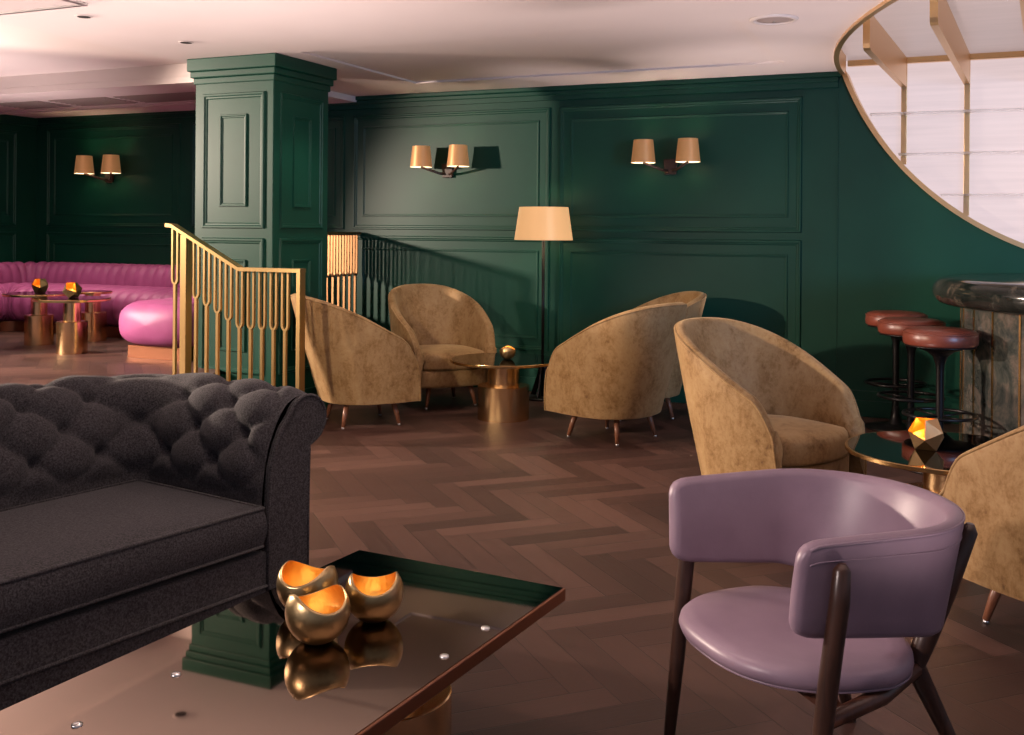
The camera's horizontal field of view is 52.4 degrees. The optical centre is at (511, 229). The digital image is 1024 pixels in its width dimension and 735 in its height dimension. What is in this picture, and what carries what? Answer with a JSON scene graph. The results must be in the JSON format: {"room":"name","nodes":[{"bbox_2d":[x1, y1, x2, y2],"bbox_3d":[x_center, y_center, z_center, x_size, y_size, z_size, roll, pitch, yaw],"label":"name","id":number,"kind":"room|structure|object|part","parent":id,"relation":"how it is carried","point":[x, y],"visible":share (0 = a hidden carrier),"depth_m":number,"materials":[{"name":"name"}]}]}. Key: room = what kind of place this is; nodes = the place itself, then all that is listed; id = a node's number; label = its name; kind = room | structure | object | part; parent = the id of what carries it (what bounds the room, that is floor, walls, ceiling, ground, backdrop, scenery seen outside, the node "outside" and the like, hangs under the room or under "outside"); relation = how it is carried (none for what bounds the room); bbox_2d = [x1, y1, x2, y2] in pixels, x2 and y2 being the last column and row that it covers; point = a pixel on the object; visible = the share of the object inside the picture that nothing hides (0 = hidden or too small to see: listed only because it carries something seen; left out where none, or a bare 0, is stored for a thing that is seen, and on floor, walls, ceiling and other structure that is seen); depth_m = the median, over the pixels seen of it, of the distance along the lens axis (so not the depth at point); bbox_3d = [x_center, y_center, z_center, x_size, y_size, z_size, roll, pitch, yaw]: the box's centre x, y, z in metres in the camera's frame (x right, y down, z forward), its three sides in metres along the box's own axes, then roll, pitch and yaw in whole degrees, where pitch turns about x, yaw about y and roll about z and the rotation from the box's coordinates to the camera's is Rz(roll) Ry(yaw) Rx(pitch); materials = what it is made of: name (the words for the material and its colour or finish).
{"room":"cocktail lounge bar","nodes":[
{"label":"cocktail lounge bar","id":0,"kind":"room"},
{"bbox_2d":[0,114,39,262],"bbox_3d":[-7.348,0.021,5.720,0.060,2.540,11.550,0,0,24],"label":"wall","id":1,"kind":"structure","parent":0,"point":[18,134],"depth_m":10.79,"materials":[{"name":"green paint"}]},
{"bbox_2d":[0,331,220,384],"bbox_3d":[-4.438,1.135,7.003,4.350,0.360,6.850,0,0,24],"label":"floor","id":2,"kind":"structure","parent":0,"point":[20,363],"depth_m":7.55,"materials":[{"name":"brown wood"}]},
{"bbox_2d":[1,291,65,345],"bbox_3d":[-3.961,0.743,8.712,0.570,0.430,0.570,0,0,24],"label":"pedestal table","id":3,"kind":"object","parent":2,"relation":"on","point":[38,325],"visible":0.81,"depth_m":8.62,"materials":[{"name":"gold metal"}]},
{"bbox_2d":[32,279,48,292],"bbox_3d":[-3.945,0.467,8.695,0.144,0.119,0.140,0,0,-5],"label":"votive","id":4,"kind":"object","parent":3,"relation":"on","point":[38,285],"visible":1,"depth_m":8.67,"materials":[{"name":"brown metal"}]},
{"bbox_2d":[32,296,110,354],"bbox_3d":[-3.440,0.747,8.133,0.570,0.430,0.570,0,0,24],"label":"pedestal table","id":5,"kind":"object","parent":2,"relation":"on","point":[71,332],"visible":0.95,"depth_m":8.05,"materials":[{"name":"gold metal"}]},
{"bbox_2d":[62,282,81,297],"bbox_3d":[-3.443,0.471,8.146,0.144,0.119,0.140,0,0,-28],"label":"votive","id":6,"kind":"object","parent":5,"relation":"on","point":[71,289],"visible":1,"depth_m":8.13,"materials":[{"name":"brown metal"}]},
{"bbox_2d":[80,290,112,341],"bbox_3d":[-3.641,0.745,9.030,0.320,0.430,0.320,0,0,24],"label":"pedestal table","id":7,"kind":"object","parent":2,"relation":"on","point":[96,318],"visible":0.77,"depth_m":8.96,"materials":[{"name":"gold metal"}]},
{"bbox_2d":[0,261,193,360],"bbox_3d":[-3.873,0.643,8.810,3.840,0.629,3.010,0,0,24],"label":"banquette","id":8,"kind":"object","parent":2,"relation":"on","point":[139,310],"visible":0.48,"depth_m":9.58,"materials":[{"name":"pink leather"}]},
{"bbox_3d":[-3.947,0.598,8.952,3.590,0.540,2.810,0,0,24],"label":"backrest","id":9,"kind":"part","parent":8,"relation":"part of","materials":[{"name":"pink leather"}]},
{"bbox_3d":[-3.908,0.697,8.683,3.800,0.360,2.750,0,0,24],"label":"seat","id":10,"kind":"part","parent":8,"relation":"part of","materials":[{"name":"pink leather"}]},
{"bbox_2d":[327,232,360,313],"bbox_3d":[-1.677,0.495,8.720,0.064,0.961,1.426,0,0,24],"label":"guard railing","id":11,"kind":"object","parent":2,"relation":"on","point":[344,253],"visible":0.3,"depth_m":9.15,"materials":[{"name":"gold metal"}]},
{"bbox_3d":[-1.672,0.027,8.723,0.064,0.024,1.420,0,0,24],"label":"handrail","id":12,"kind":"part","parent":11,"relation":"part of","materials":[{"name":"gold metal"}]},
{"bbox_2d":[0,76,356,117],"bbox_3d":[-3.527,-1.187,9.478,3.990,0.061,1.600,0,0,24],"label":"ceiling","id":13,"kind":"structure","parent":0,"point":[109,89],"depth_m":9.10,"materials":[{"name":"paint"}]},
{"bbox_2d":[0,101,70,108],"bbox_3d":[-4.498,-1.167,9.742,0.600,0.011,0.400,0,0,24],"label":"ceiling vent","id":14,"kind":"object","parent":13,"relation":"in","point":[30,104],"visible":1,"depth_m":9.71,"materials":[{"name":"grey metal"}]},
{"bbox_2d":[48,97,137,105],"bbox_3d":[-3.798,-1.162,9.433,0.670,0.011,0.400,0,0,24],"label":"ceiling vent","id":15,"kind":"object","parent":13,"relation":"in","point":[98,100],"visible":1,"depth_m":9.39,"materials":[{"name":"grey"}]},
{"bbox_2d":[113,92,195,102],"bbox_3d":[-2.896,-1.155,9.037,1.100,0.011,0.400,0,0,24],"label":"ceiling vent","id":16,"kind":"object","parent":13,"relation":"in","point":[184,96],"visible":0.64,"depth_m":9.05,"materials":[{"name":"grey metal"}]},
{"bbox_2d":[187,53,336,410],"bbox_3d":[-1.809,0.066,7.538,0.765,2.538,0.750,0,0,24],"label":"column","id":17,"kind":"structure","parent":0,"point":[261,148],"depth_m":7.26,"materials":[{"name":"green paint"}]},
{"bbox_2d":[0,0,883,95],"bbox_3d":[-1.293,-1.250,3.059,13.250,0.100,11.550,0,0,24],"label":"ceiling","id":18,"kind":"structure","parent":0,"point":[375,47],"depth_m":6.57,"materials":[{"name":"paint"}]},
{"bbox_2d":[0,0,87,14],"bbox_3d":[-2.783,-1.205,5.447,0.880,0.013,0.600,0,0,24],"label":"access panel","id":19,"kind":"object","parent":18,"relation":"attached to","point":[6,6],"visible":1,"depth_m":5.57,"materials":[{"name":"white paint"}]},
{"bbox_2d":[74,14,92,18],"bbox_3d":[-2.419,-1.205,5.876,0.100,0.006,0.100,0,0,24],"label":"recessed light","id":20,"kind":"object","parent":18,"relation":"in","point":[77,15],"visible":1,"depth_m":5.86,"materials":[{"name":"grey plastic"}]},
{"bbox_2d":[178,41,193,43],"bbox_3d":[-2.090,-1.203,6.672,0.100,0.006,0.100,0,0,24],"label":"recessed light","id":21,"kind":"object","parent":18,"relation":"in","point":[182,42],"visible":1,"depth_m":6.66,"materials":[{"name":"grey plastic"}]},
{"bbox_2d":[749,14,798,25],"bbox_3d":[1.462,-1.168,5.807,0.270,0.019,0.270,0,0,24],"label":"ceiling speaker","id":22,"kind":"object","parent":18,"relation":"attached to","point":[771,19],"visible":1,"depth_m":5.78,"materials":[{"name":"grey plastic"}]},
{"bbox_2d":[757,17,790,22],"bbox_3d":[1.462,-1.168,5.807,0.188,0.008,0.188,0,0,24],"label":"grille","id":23,"kind":"object","parent":22,"relation":"attached to","point":[759,19],"depth_m":5.79,"materials":[{"name":"grey metal"}]},
{"bbox_2d":[36,71,1023,396],"bbox_3d":[1.033,0.088,8.368,13.250,2.540,0.190,0,0,24],"label":"wall","id":24,"kind":"structure","parent":0,"point":[793,221],"depth_m":8.45,"materials":[{"name":"green paint"}]},
{"bbox_2d":[74,155,120,182],"bbox_3d":[-4.146,-0.616,10.476,0.547,0.265,0.266,0,0,24],"label":"wall sconce","id":25,"kind":"object","parent":24,"relation":"attached to","point":[110,166],"visible":1,"depth_m":10.43,"materials":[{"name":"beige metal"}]},
{"bbox_3d":[-4.324,-0.660,10.513,0.191,0.180,0.191,0,0,24],"label":"lamp shade","id":26,"kind":"part","parent":25,"relation":"part of","materials":[{"name":"fabric"}]},
{"bbox_3d":[-4.229,-0.557,10.547,0.224,0.106,0.025,0,0,-18],"label":"arm","id":27,"kind":"part","parent":25,"relation":"part of","materials":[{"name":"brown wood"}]},
{"bbox_3d":[-4.099,-0.543,10.585,0.109,0.120,0.029,0,0,24],"label":"plate","id":28,"kind":"part","parent":25,"relation":"part of","materials":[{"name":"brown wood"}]},
{"bbox_3d":[-3.998,-0.657,10.370,0.191,0.180,0.191,0,0,24],"label":"lamp shade","id":29,"kind":"part","parent":25,"relation":"part of","materials":[{"name":"fabric"}]},
{"bbox_2d":[410,144,468,177],"bbox_3d":[-0.604,-0.587,8.917,0.547,0.265,0.266,0,0,24],"label":"wall sconce","id":30,"kind":"object","parent":24,"relation":"attached to","point":[457,153],"visible":1,"depth_m":8.87,"materials":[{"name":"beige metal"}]},
{"bbox_3d":[-0.782,-0.631,8.954,0.191,0.180,0.191,0,0,24],"label":"lamp shade","id":31,"kind":"part","parent":30,"relation":"part of","materials":[{"name":"fabric"}]},
{"bbox_3d":[-0.687,-0.528,8.988,0.224,0.106,0.025,0,0,-18],"label":"arm","id":32,"kind":"part","parent":30,"relation":"part of","materials":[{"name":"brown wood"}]},
{"bbox_3d":[-0.557,-0.514,9.026,0.109,0.120,0.029,0,0,24],"label":"plate","id":33,"kind":"part","parent":30,"relation":"part of","materials":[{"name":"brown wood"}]},
{"bbox_3d":[-0.497,-0.527,8.904,0.025,0.106,0.224,0,0,-24],"label":"arm","id":34,"kind":"part","parent":30,"relation":"part of","materials":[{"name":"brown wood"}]},
{"bbox_3d":[-0.456,-0.629,8.811,0.191,0.180,0.191,0,0,24],"label":"lamp shade","id":35,"kind":"part","parent":30,"relation":"part of","materials":[{"name":"fabric"}]},
{"bbox_2d":[631,138,699,174],"bbox_3d":[1.208,-0.573,8.119,0.547,0.265,0.266,0,0,24],"label":"wall sconce","id":36,"kind":"object","parent":24,"relation":"attached to","point":[687,152],"visible":1,"depth_m":8.07,"materials":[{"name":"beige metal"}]},
{"bbox_3d":[1.030,-0.617,8.156,0.191,0.180,0.191,0,0,24],"label":"lamp shade","id":37,"kind":"part","parent":36,"relation":"part of","materials":[{"name":"fabric"}]},
{"bbox_3d":[1.125,-0.514,8.190,0.224,0.106,0.025,0,0,-18],"label":"arm","id":38,"kind":"part","parent":36,"relation":"part of","materials":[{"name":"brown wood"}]},
{"bbox_3d":[1.255,-0.500,8.228,0.109,0.120,0.029,0,0,24],"label":"plate","id":39,"kind":"part","parent":36,"relation":"part of","materials":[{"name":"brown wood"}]},
{"bbox_3d":[1.315,-0.512,8.106,0.025,0.106,0.224,0,0,-24],"label":"arm","id":40,"kind":"part","parent":36,"relation":"part of","materials":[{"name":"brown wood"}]},
{"bbox_3d":[1.356,-0.614,8.013,0.191,0.180,0.191,0,0,24],"label":"lamp shade","id":41,"kind":"part","parent":36,"relation":"part of","materials":[{"name":"fabric"}]},
{"bbox_2d":[464,368,959,423],"bbox_3d":[1.008,1.263,8.331,13.250,0.189,0.029,0,0,24],"label":"baseboard","id":42,"kind":"structure","parent":24,"relation":"attached to","point":[869,404],"depth_m":7.59,"materials":[{"name":"green paint"}]},
{"bbox_2d":[834,0,1023,248],"bbox_3d":[3.591,-0.456,4.174,5.203,1.670,6.068,0,0,24],"label":"display alcove","id":43,"kind":"object","parent":24,"relation":"attached to","point":[938,84],"visible":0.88,"depth_m":7.53,"materials":[{"name":"grey"}]},
{"bbox_3d":[3.602,-1.281,4.175,5.190,0.001,6.064,0,0,24],"label":"canopy panel","id":44,"kind":"part","parent":43,"relation":"part of","materials":[{"name":"white paint"}]},
{"bbox_3d":[4.446,-0.444,7.113,4.400,1.660,0.001,0,0,24],"label":"panel","id":45,"kind":"part","parent":43,"relation":"part of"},
{"bbox_3d":[4.369,-1.252,7.121,3.960,0.043,0.048,0,0,24],"label":"rail","id":46,"kind":"part","parent":43,"relation":"part of","materials":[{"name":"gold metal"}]},
{"bbox_2d":[870,108,1023,115],"bbox_3d":[3.903,-0.849,7.214,2.683,0.010,0.145,0,0,24],"label":"shelf","id":47,"kind":"object","parent":43,"relation":"attached to","point":[966,111],"depth_m":7.53,"materials":[{"name":"clear glass"}]},
{"bbox_2d":[898,150,1023,155],"bbox_3d":[3.991,-0.548,7.174,2.484,0.010,0.145,0,0,24],"label":"shelf","id":48,"kind":"object","parent":43,"relation":"attached to","point":[903,152],"depth_m":7.48,"materials":[{"name":"clear glass"}]},
{"bbox_2d":[941,193,1023,195],"bbox_3d":[4.121,-0.247,7.116,2.194,0.010,0.145,0,0,24],"label":"shelf","id":49,"kind":"object","parent":43,"relation":"attached to","point":[964,194],"depth_m":7.43,"materials":[{"name":"clear glass"}]},
{"bbox_2d":[309,387,1023,734],"bbox_3d":[-1.233,1.340,3.242,13.250,0.001,11.950,0,0,24],"label":"floor","id":50,"kind":"structure","parent":0,"point":[586,515],"depth_m":4.25,"materials":[{"name":"brown wood"}]},
{"bbox_2d":[0,373,326,710],"bbox_3d":[-1.643,0.933,3.063,0.992,0.806,2.169,0,0,34],"label":"sofa","id":51,"kind":"object","parent":50,"relation":"on","point":[137,510],"visible":0.98,"depth_m":3.42,"materials":[{"name":"grey fabric"}]},
{"bbox_3d":[-1.551,1.158,2.999,0.720,0.190,1.590,0,0,34],"label":"seat rail","id":52,"kind":"part","parent":51,"relation":"part of","materials":[{"name":"grey fabric"}]},
{"bbox_2d":[0,481,266,629],"bbox_3d":[-1.512,0.964,2.974,0.674,0.153,1.530,0,0,34],"label":"seat cushion","id":53,"kind":"object","parent":51,"relation":"on","point":[69,546],"depth_m":3.13,"materials":[{"name":"grey fabric"}]},
{"bbox_3d":[-1.661,0.888,3.075,0.950,0.717,2.169,0,0,34],"label":"frame","id":54,"kind":"part","parent":51,"relation":"part of","materials":[{"name":"grey fabric"}]},
{"bbox_2d":[165,223,305,391],"bbox_3d":[-1.803,0.647,6.713,1.080,1.376,0.064,0,0,24],"label":"stair railing","id":55,"kind":"object","parent":50,"relation":"on","point":[186,242],"visible":0.92,"depth_m":6.72,"materials":[{"name":"gold metal"}]},
{"bbox_3d":[-2.154,0.502,6.868,0.050,0.939,0.060,0,0,24],"label":"post","id":56,"kind":"part","parent":55,"relation":"part of","materials":[{"name":"gold metal"}]},
{"bbox_3d":[-1.798,0.111,6.713,1.080,0.304,0.064,0,0,24],"label":"handrail","id":57,"kind":"part","parent":55,"relation":"part of","materials":[{"name":"gold metal"}]},
{"bbox_3d":[-1.323,0.801,6.502,0.028,1.074,0.060,0,0,24],"label":"post","id":58,"kind":"part","parent":55,"relation":"part of","materials":[{"name":"gold metal"}]},
{"bbox_2d":[0,550,564,734],"bbox_3d":[-0.539,1.153,2.271,0.690,0.384,1.620,0,0,28],"label":"coffee table","id":59,"kind":"object","parent":50,"relation":"on","point":[240,669],"visible":0.99,"depth_m":2.30,"materials":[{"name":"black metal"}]},
{"bbox_2d":[276,560,337,606],"bbox_3d":[-0.517,0.903,2.628,0.154,0.119,0.154,0,0,19],"label":"bowl","id":60,"kind":"object","parent":59,"relation":"on","point":[294,577],"visible":0.53,"depth_m":2.60,"materials":[{"name":"brown metal"}]},
{"bbox_2d":[285,584,350,644],"bbox_3d":[-0.456,0.904,2.443,0.152,0.117,0.152,0,0,-36],"label":"bowl","id":61,"kind":"object","parent":59,"relation":"on","point":[319,617],"visible":1,"depth_m":2.40,"materials":[{"name":"brown metal"}]},
{"bbox_2d":[345,572,403,622],"bbox_3d":[-0.342,0.908,2.578,0.146,0.112,0.146,0,0,-8],"label":"bowl","id":62,"kind":"object","parent":59,"relation":"on","point":[372,599],"visible":0.97,"depth_m":2.53,"materials":[{"name":"brown metal"}]},
{"bbox_2d":[290,293,420,429],"bbox_3d":[-1.122,0.888,7.229,0.828,0.904,0.766,0,0,-26],"label":"armchair","id":63,"kind":"object","parent":50,"relation":"on","point":[353,360],"visible":0.93,"depth_m":6.93,"materials":[{"name":"brown fabric"}]},
{"bbox_3d":[-1.282,1.242,7.356,0.086,0.178,0.041,0,0,21],"label":"leg","id":64,"kind":"part","parent":63,"relation":"part of","materials":[{"name":"brown wood"}]},
{"bbox_3d":[-1.125,1.244,7.027,0.041,0.178,0.086,0,0,18],"label":"leg","id":65,"kind":"part","parent":63,"relation":"part of","materials":[{"name":"brown wood"}]},
{"bbox_3d":[-1.040,1.112,7.269,0.602,0.130,0.643,0,0,-26],"label":"seat","id":66,"kind":"part","parent":63,"relation":"part of","materials":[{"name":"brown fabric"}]},
{"bbox_3d":[-0.964,1.245,7.508,0.041,0.178,0.086,0,0,18],"label":"leg","id":67,"kind":"part","parent":63,"relation":"part of","materials":[{"name":"brown wood"}]},
{"bbox_3d":[-0.807,1.246,7.179,0.086,0.178,0.041,0,0,21],"label":"leg","id":68,"kind":"part","parent":63,"relation":"part of","materials":[{"name":"brown wood"}]},
{"bbox_2d":[388,284,496,408],"bbox_3d":[-0.592,0.892,8.152,0.766,0.904,0.828,0,0,-28],"label":"armchair","id":69,"kind":"object","parent":50,"relation":"on","point":[439,323],"visible":0.68,"depth_m":8.24,"materials":[{"name":"brown fabric"}]},
{"bbox_3d":[-0.632,1.247,7.832,0.041,0.178,0.086,0,0,19],"label":"leg","id":70,"kind":"part","parent":69,"relation":"part of","materials":[{"name":"brown wood"}]},
{"bbox_2d":[420,344,483,370],"bbox_3d":[-0.542,0.977,8.057,0.579,0.142,0.612,0,0,-28],"label":"seat cushion","id":71,"kind":"object","parent":69,"relation":"on","point":[433,357],"depth_m":7.80,"materials":[{"name":"brown fabric"}]},
{"bbox_3d":[-0.474,1.249,8.314,0.041,0.178,0.086,0,0,19],"label":"leg","id":72,"kind":"part","parent":69,"relation":"part of","materials":[{"name":"brown wood"}]},
{"bbox_3d":[-0.550,1.116,8.070,0.643,0.130,0.602,0,0,-28],"label":"seat","id":73,"kind":"part","parent":69,"relation":"part of","materials":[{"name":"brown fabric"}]},
{"bbox_3d":[-0.310,1.250,8.002,0.086,0.178,0.041,0,0,16],"label":"leg","id":74,"kind":"part","parent":69,"relation":"part of","materials":[{"name":"brown wood"}]},
{"bbox_2d":[450,353,550,422],"bbox_3d":[-0.061,1.136,7.452,0.770,0.425,0.770,0,0,24],"label":"pedestal table","id":75,"kind":"object","parent":50,"relation":"on","point":[501,399],"visible":0.89,"depth_m":7.32,"materials":[{"name":"gold metal"}]},
{"bbox_2d":[500,346,515,358],"bbox_3d":[-0.031,0.877,7.440,0.116,0.089,0.116,0,0,5],"label":"bowl","id":76,"kind":"object","parent":75,"relation":"on","point":[507,352],"visible":1,"depth_m":7.40,"materials":[{"name":"brown metal"}]},
{"bbox_2d":[514,207,572,400],"bbox_3d":[0.249,0.584,8.345,0.470,1.534,0.470,0,0,24],"label":"floor lamp","id":77,"kind":"object","parent":50,"relation":"on","point":[533,223],"visible":0.74,"depth_m":8.19,"materials":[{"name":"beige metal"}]},
{"bbox_3d":[0.254,-0.051,8.345,0.470,0.263,0.470,0,0,24],"label":"lamp shade","id":78,"kind":"part","parent":77,"relation":"part of","materials":[{"name":"beige fabric"}]},
{"bbox_2d":[544,302,687,445],"bbox_3d":[0.723,0.903,6.749,0.828,0.904,0.766,0,0,43],"label":"armchair","id":79,"kind":"object","parent":50,"relation":"on","point":[619,367],"visible":1,"depth_m":6.48,"materials":[{"name":"brown fabric"}]},
{"bbox_3d":[0.402,1.256,6.796,0.086,0.178,0.041,0,0,-4],"label":"leg","id":80,"kind":"part","parent":79,"relation":"part of","materials":[{"name":"brown wood"}]},
{"bbox_3d":[0.650,1.258,7.063,0.041,0.178,0.086,0,0,0],"label":"leg","id":81,"kind":"part","parent":79,"relation":"part of","materials":[{"name":"brown wood"}]},
{"bbox_3d":[0.653,1.125,6.812,0.602,0.130,0.643,0,0,43],"label":"seat","id":82,"kind":"part","parent":79,"relation":"part of","materials":[{"name":"brown fabric"}]},
{"bbox_3d":[0.660,1.258,6.556,0.041,0.178,0.086,0,0,0],"label":"leg","id":83,"kind":"part","parent":79,"relation":"part of","materials":[{"name":"brown wood"}]},
{"bbox_3d":[0.908,1.260,6.822,0.086,0.178,0.041,0,0,-4],"label":"leg","id":84,"kind":"part","parent":79,"relation":"part of","materials":[{"name":"brown wood"}]},
{"bbox_2d":[620,291,706,420],"bbox_3d":[1.009,0.905,7.651,0.828,0.904,0.766,0,0,-12],"label":"armchair","id":85,"kind":"object","parent":50,"relation":"on","point":[695,300],"visible":0.21,"depth_m":7.46,"materials":[{"name":"brown fabric"}]},
{"bbox_3d":[1.128,1.262,7.490,0.086,0.178,0.041,0,0,35],"label":"leg","id":86,"kind":"part","parent":85,"relation":"part of","materials":[{"name":"brown wood"}]},
{"bbox_2d":[674,317,866,474],"bbox_3d":[1.190,0.907,5.071,0.766,0.904,0.828,0,0,-37],"label":"armchair","id":87,"kind":"object","parent":50,"relation":"on","point":[756,400],"visible":0.81,"depth_m":4.97,"materials":[{"name":"brown fabric"}]},
{"bbox_2d":[767,414,847,466],"bbox_3d":[1.254,0.991,4.985,0.579,0.142,0.612,0,0,-37],"label":"seat cushion","id":88,"kind":"object","parent":87,"relation":"on","point":[802,440],"depth_m":4.77,"materials":[{"name":"brown fabric"}]},
{"bbox_3d":[1.244,1.130,4.997,0.643,0.130,0.602,0,0,-37],"label":"seat","id":89,"kind":"part","parent":87,"relation":"part of","materials":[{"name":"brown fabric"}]},
{"bbox_2d":[664,468,977,734],"bbox_3d":[0.749,1.007,2.556,0.650,0.702,0.688,0,0,-19],"label":"lounge chair","id":90,"kind":"object","parent":50,"relation":"on","point":[878,562],"visible":1,"depth_m":2.42,"materials":[{"name":"purple leather"}]},
{"bbox_3d":[0.454,1.027,2.788,0.109,0.650,0.042,0,0,-32],"label":"leg","id":91,"kind":"part","parent":90,"relation":"part of","materials":[{"name":"brown wood"}]},
{"bbox_3d":[0.676,0.983,2.530,0.495,0.067,0.580,0,0,-19],"label":"seat","id":92,"kind":"part","parent":90,"relation":"part of","materials":[{"name":"purple leather"}]},
{"bbox_3d":[0.780,0.799,2.566,0.584,0.285,0.632,0,0,-19],"label":"backrest","id":93,"kind":"part","parent":90,"relation":"part of","materials":[{"name":"purple leather"}]},
{"bbox_3d":[0.620,1.036,2.511,0.028,0.038,0.608,0,0,-19],"label":"rail","id":94,"kind":"part","parent":90,"relation":"part of","materials":[{"name":"brown wood"}]},
{"bbox_3d":[0.658,1.028,2.191,0.109,0.650,0.042,0,0,-6],"label":"leg","id":95,"kind":"part","parent":90,"relation":"part of","materials":[{"name":"brown wood"}]},
{"bbox_3d":[0.884,1.022,2.814,0.193,0.675,0.052,0,0,-40],"label":"leg","id":96,"kind":"part","parent":90,"relation":"part of","materials":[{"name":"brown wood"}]},
{"bbox_3d":[0.806,1.030,2.306,0.379,0.058,0.052,0,0,-40],"label":"rail","id":97,"kind":"part","parent":90,"relation":"part of","materials":[{"name":"brown wood"}]},
{"bbox_3d":[1.015,1.023,2.435,0.193,0.675,0.052,0,0,3],"label":"leg","id":98,"kind":"part","parent":90,"relation":"part of","materials":[{"name":"brown wood"}]},
{"bbox_2d":[864,310,927,431],"bbox_3d":[2.650,0.965,7.178,0.410,0.811,0.410,0,0,-28],"label":"bar stool","id":99,"kind":"object","parent":50,"relation":"on","point":[895,423],"visible":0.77,"depth_m":7.15,"materials":[{"name":"red leather"}]},
{"bbox_3d":[2.652,0.609,7.178,0.406,0.099,0.406,0,0,-28],"label":"seat","id":100,"kind":"part","parent":99,"relation":"part of","materials":[{"name":"leather"}]},
{"bbox_2d":[877,317,945,429],"bbox_3d":[2.530,0.964,6.597,0.410,0.811,0.410,0,0,1],"label":"bar stool","id":101,"kind":"object","parent":50,"relation":"on","point":[894,327],"visible":0.59,"depth_m":6.57,"materials":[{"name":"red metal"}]},
{"bbox_3d":[2.533,0.608,6.597,0.406,0.099,0.406,0,0,1],"label":"seat","id":102,"kind":"part","parent":101,"relation":"part of","materials":[{"name":"leather"}]},
{"bbox_2d":[845,430,995,493],"bbox_3d":[1.873,1.152,4.449,0.860,0.425,0.860,0,0,24],"label":"pedestal table","id":103,"kind":"object","parent":50,"relation":"on","point":[894,449],"visible":0.42,"depth_m":4.42,"materials":[{"name":"glass"}]},
{"bbox_2d":[908,417,943,450],"bbox_3d":[1.772,0.872,4.450,0.158,0.130,0.153,0,0,44],"label":"votive","id":104,"kind":"object","parent":103,"relation":"on","point":[925,433],"visible":1,"depth_m":4.41,"materials":[{"name":"gold metal"}]},
{"bbox_2d":[902,326,978,473],"bbox_3d":[2.446,0.963,5.945,0.410,0.811,0.410,0,0,24],"label":"bar stool","id":105,"kind":"object","parent":50,"relation":"on","point":[940,342],"visible":0.78,"depth_m":5.86,"materials":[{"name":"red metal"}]},
{"bbox_3d":[2.449,0.607,5.945,0.406,0.099,0.406,0,0,24],"label":"seat","id":106,"kind":"part","parent":105,"relation":"part of","materials":[{"name":"leather"}]},
{"bbox_2d":[932,273,1023,436],"bbox_3d":[3.690,0.837,5.915,2.428,1.084,2.234,0,0,24],"label":"bar counter","id":107,"kind":"object","parent":50,"relation":"on","point":[991,305],"depth_m":5.82,"materials":[{"name":"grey stone"}]},
{"bbox_2d":[932,273,1023,314],"bbox_3d":[3.694,0.377,5.915,2.428,0.164,2.234,0,0,24],"label":"countertop","id":108,"kind":"structure","parent":107,"relation":"on","point":[990,292],"depth_m":5.78,"materials":[{"name":"black stone"}]},
{"bbox_3d":[3.719,0.919,5.983,2.090,0.920,2.045,0,0,24],"label":"panel","id":109,"kind":"part","parent":107,"relation":"part of","materials":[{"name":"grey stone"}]},
{"bbox_2d":[939,426,1023,623],"bbox_3d":[1.954,0.913,3.432,0.766,0.904,0.828,0,0,-25],"label":"armchair","id":110,"kind":"object","parent":50,"relation":"on","point":[986,481],"visible":0.84,"depth_m":3.39,"materials":[{"name":"brown fabric"}]},
{"bbox_3d":[1.673,1.266,3.595,0.086,0.178,0.041,0,0,18],"label":"leg","id":111,"kind":"part","parent":110,"relation":"part of","materials":[{"name":"brown wood"}]}
]}

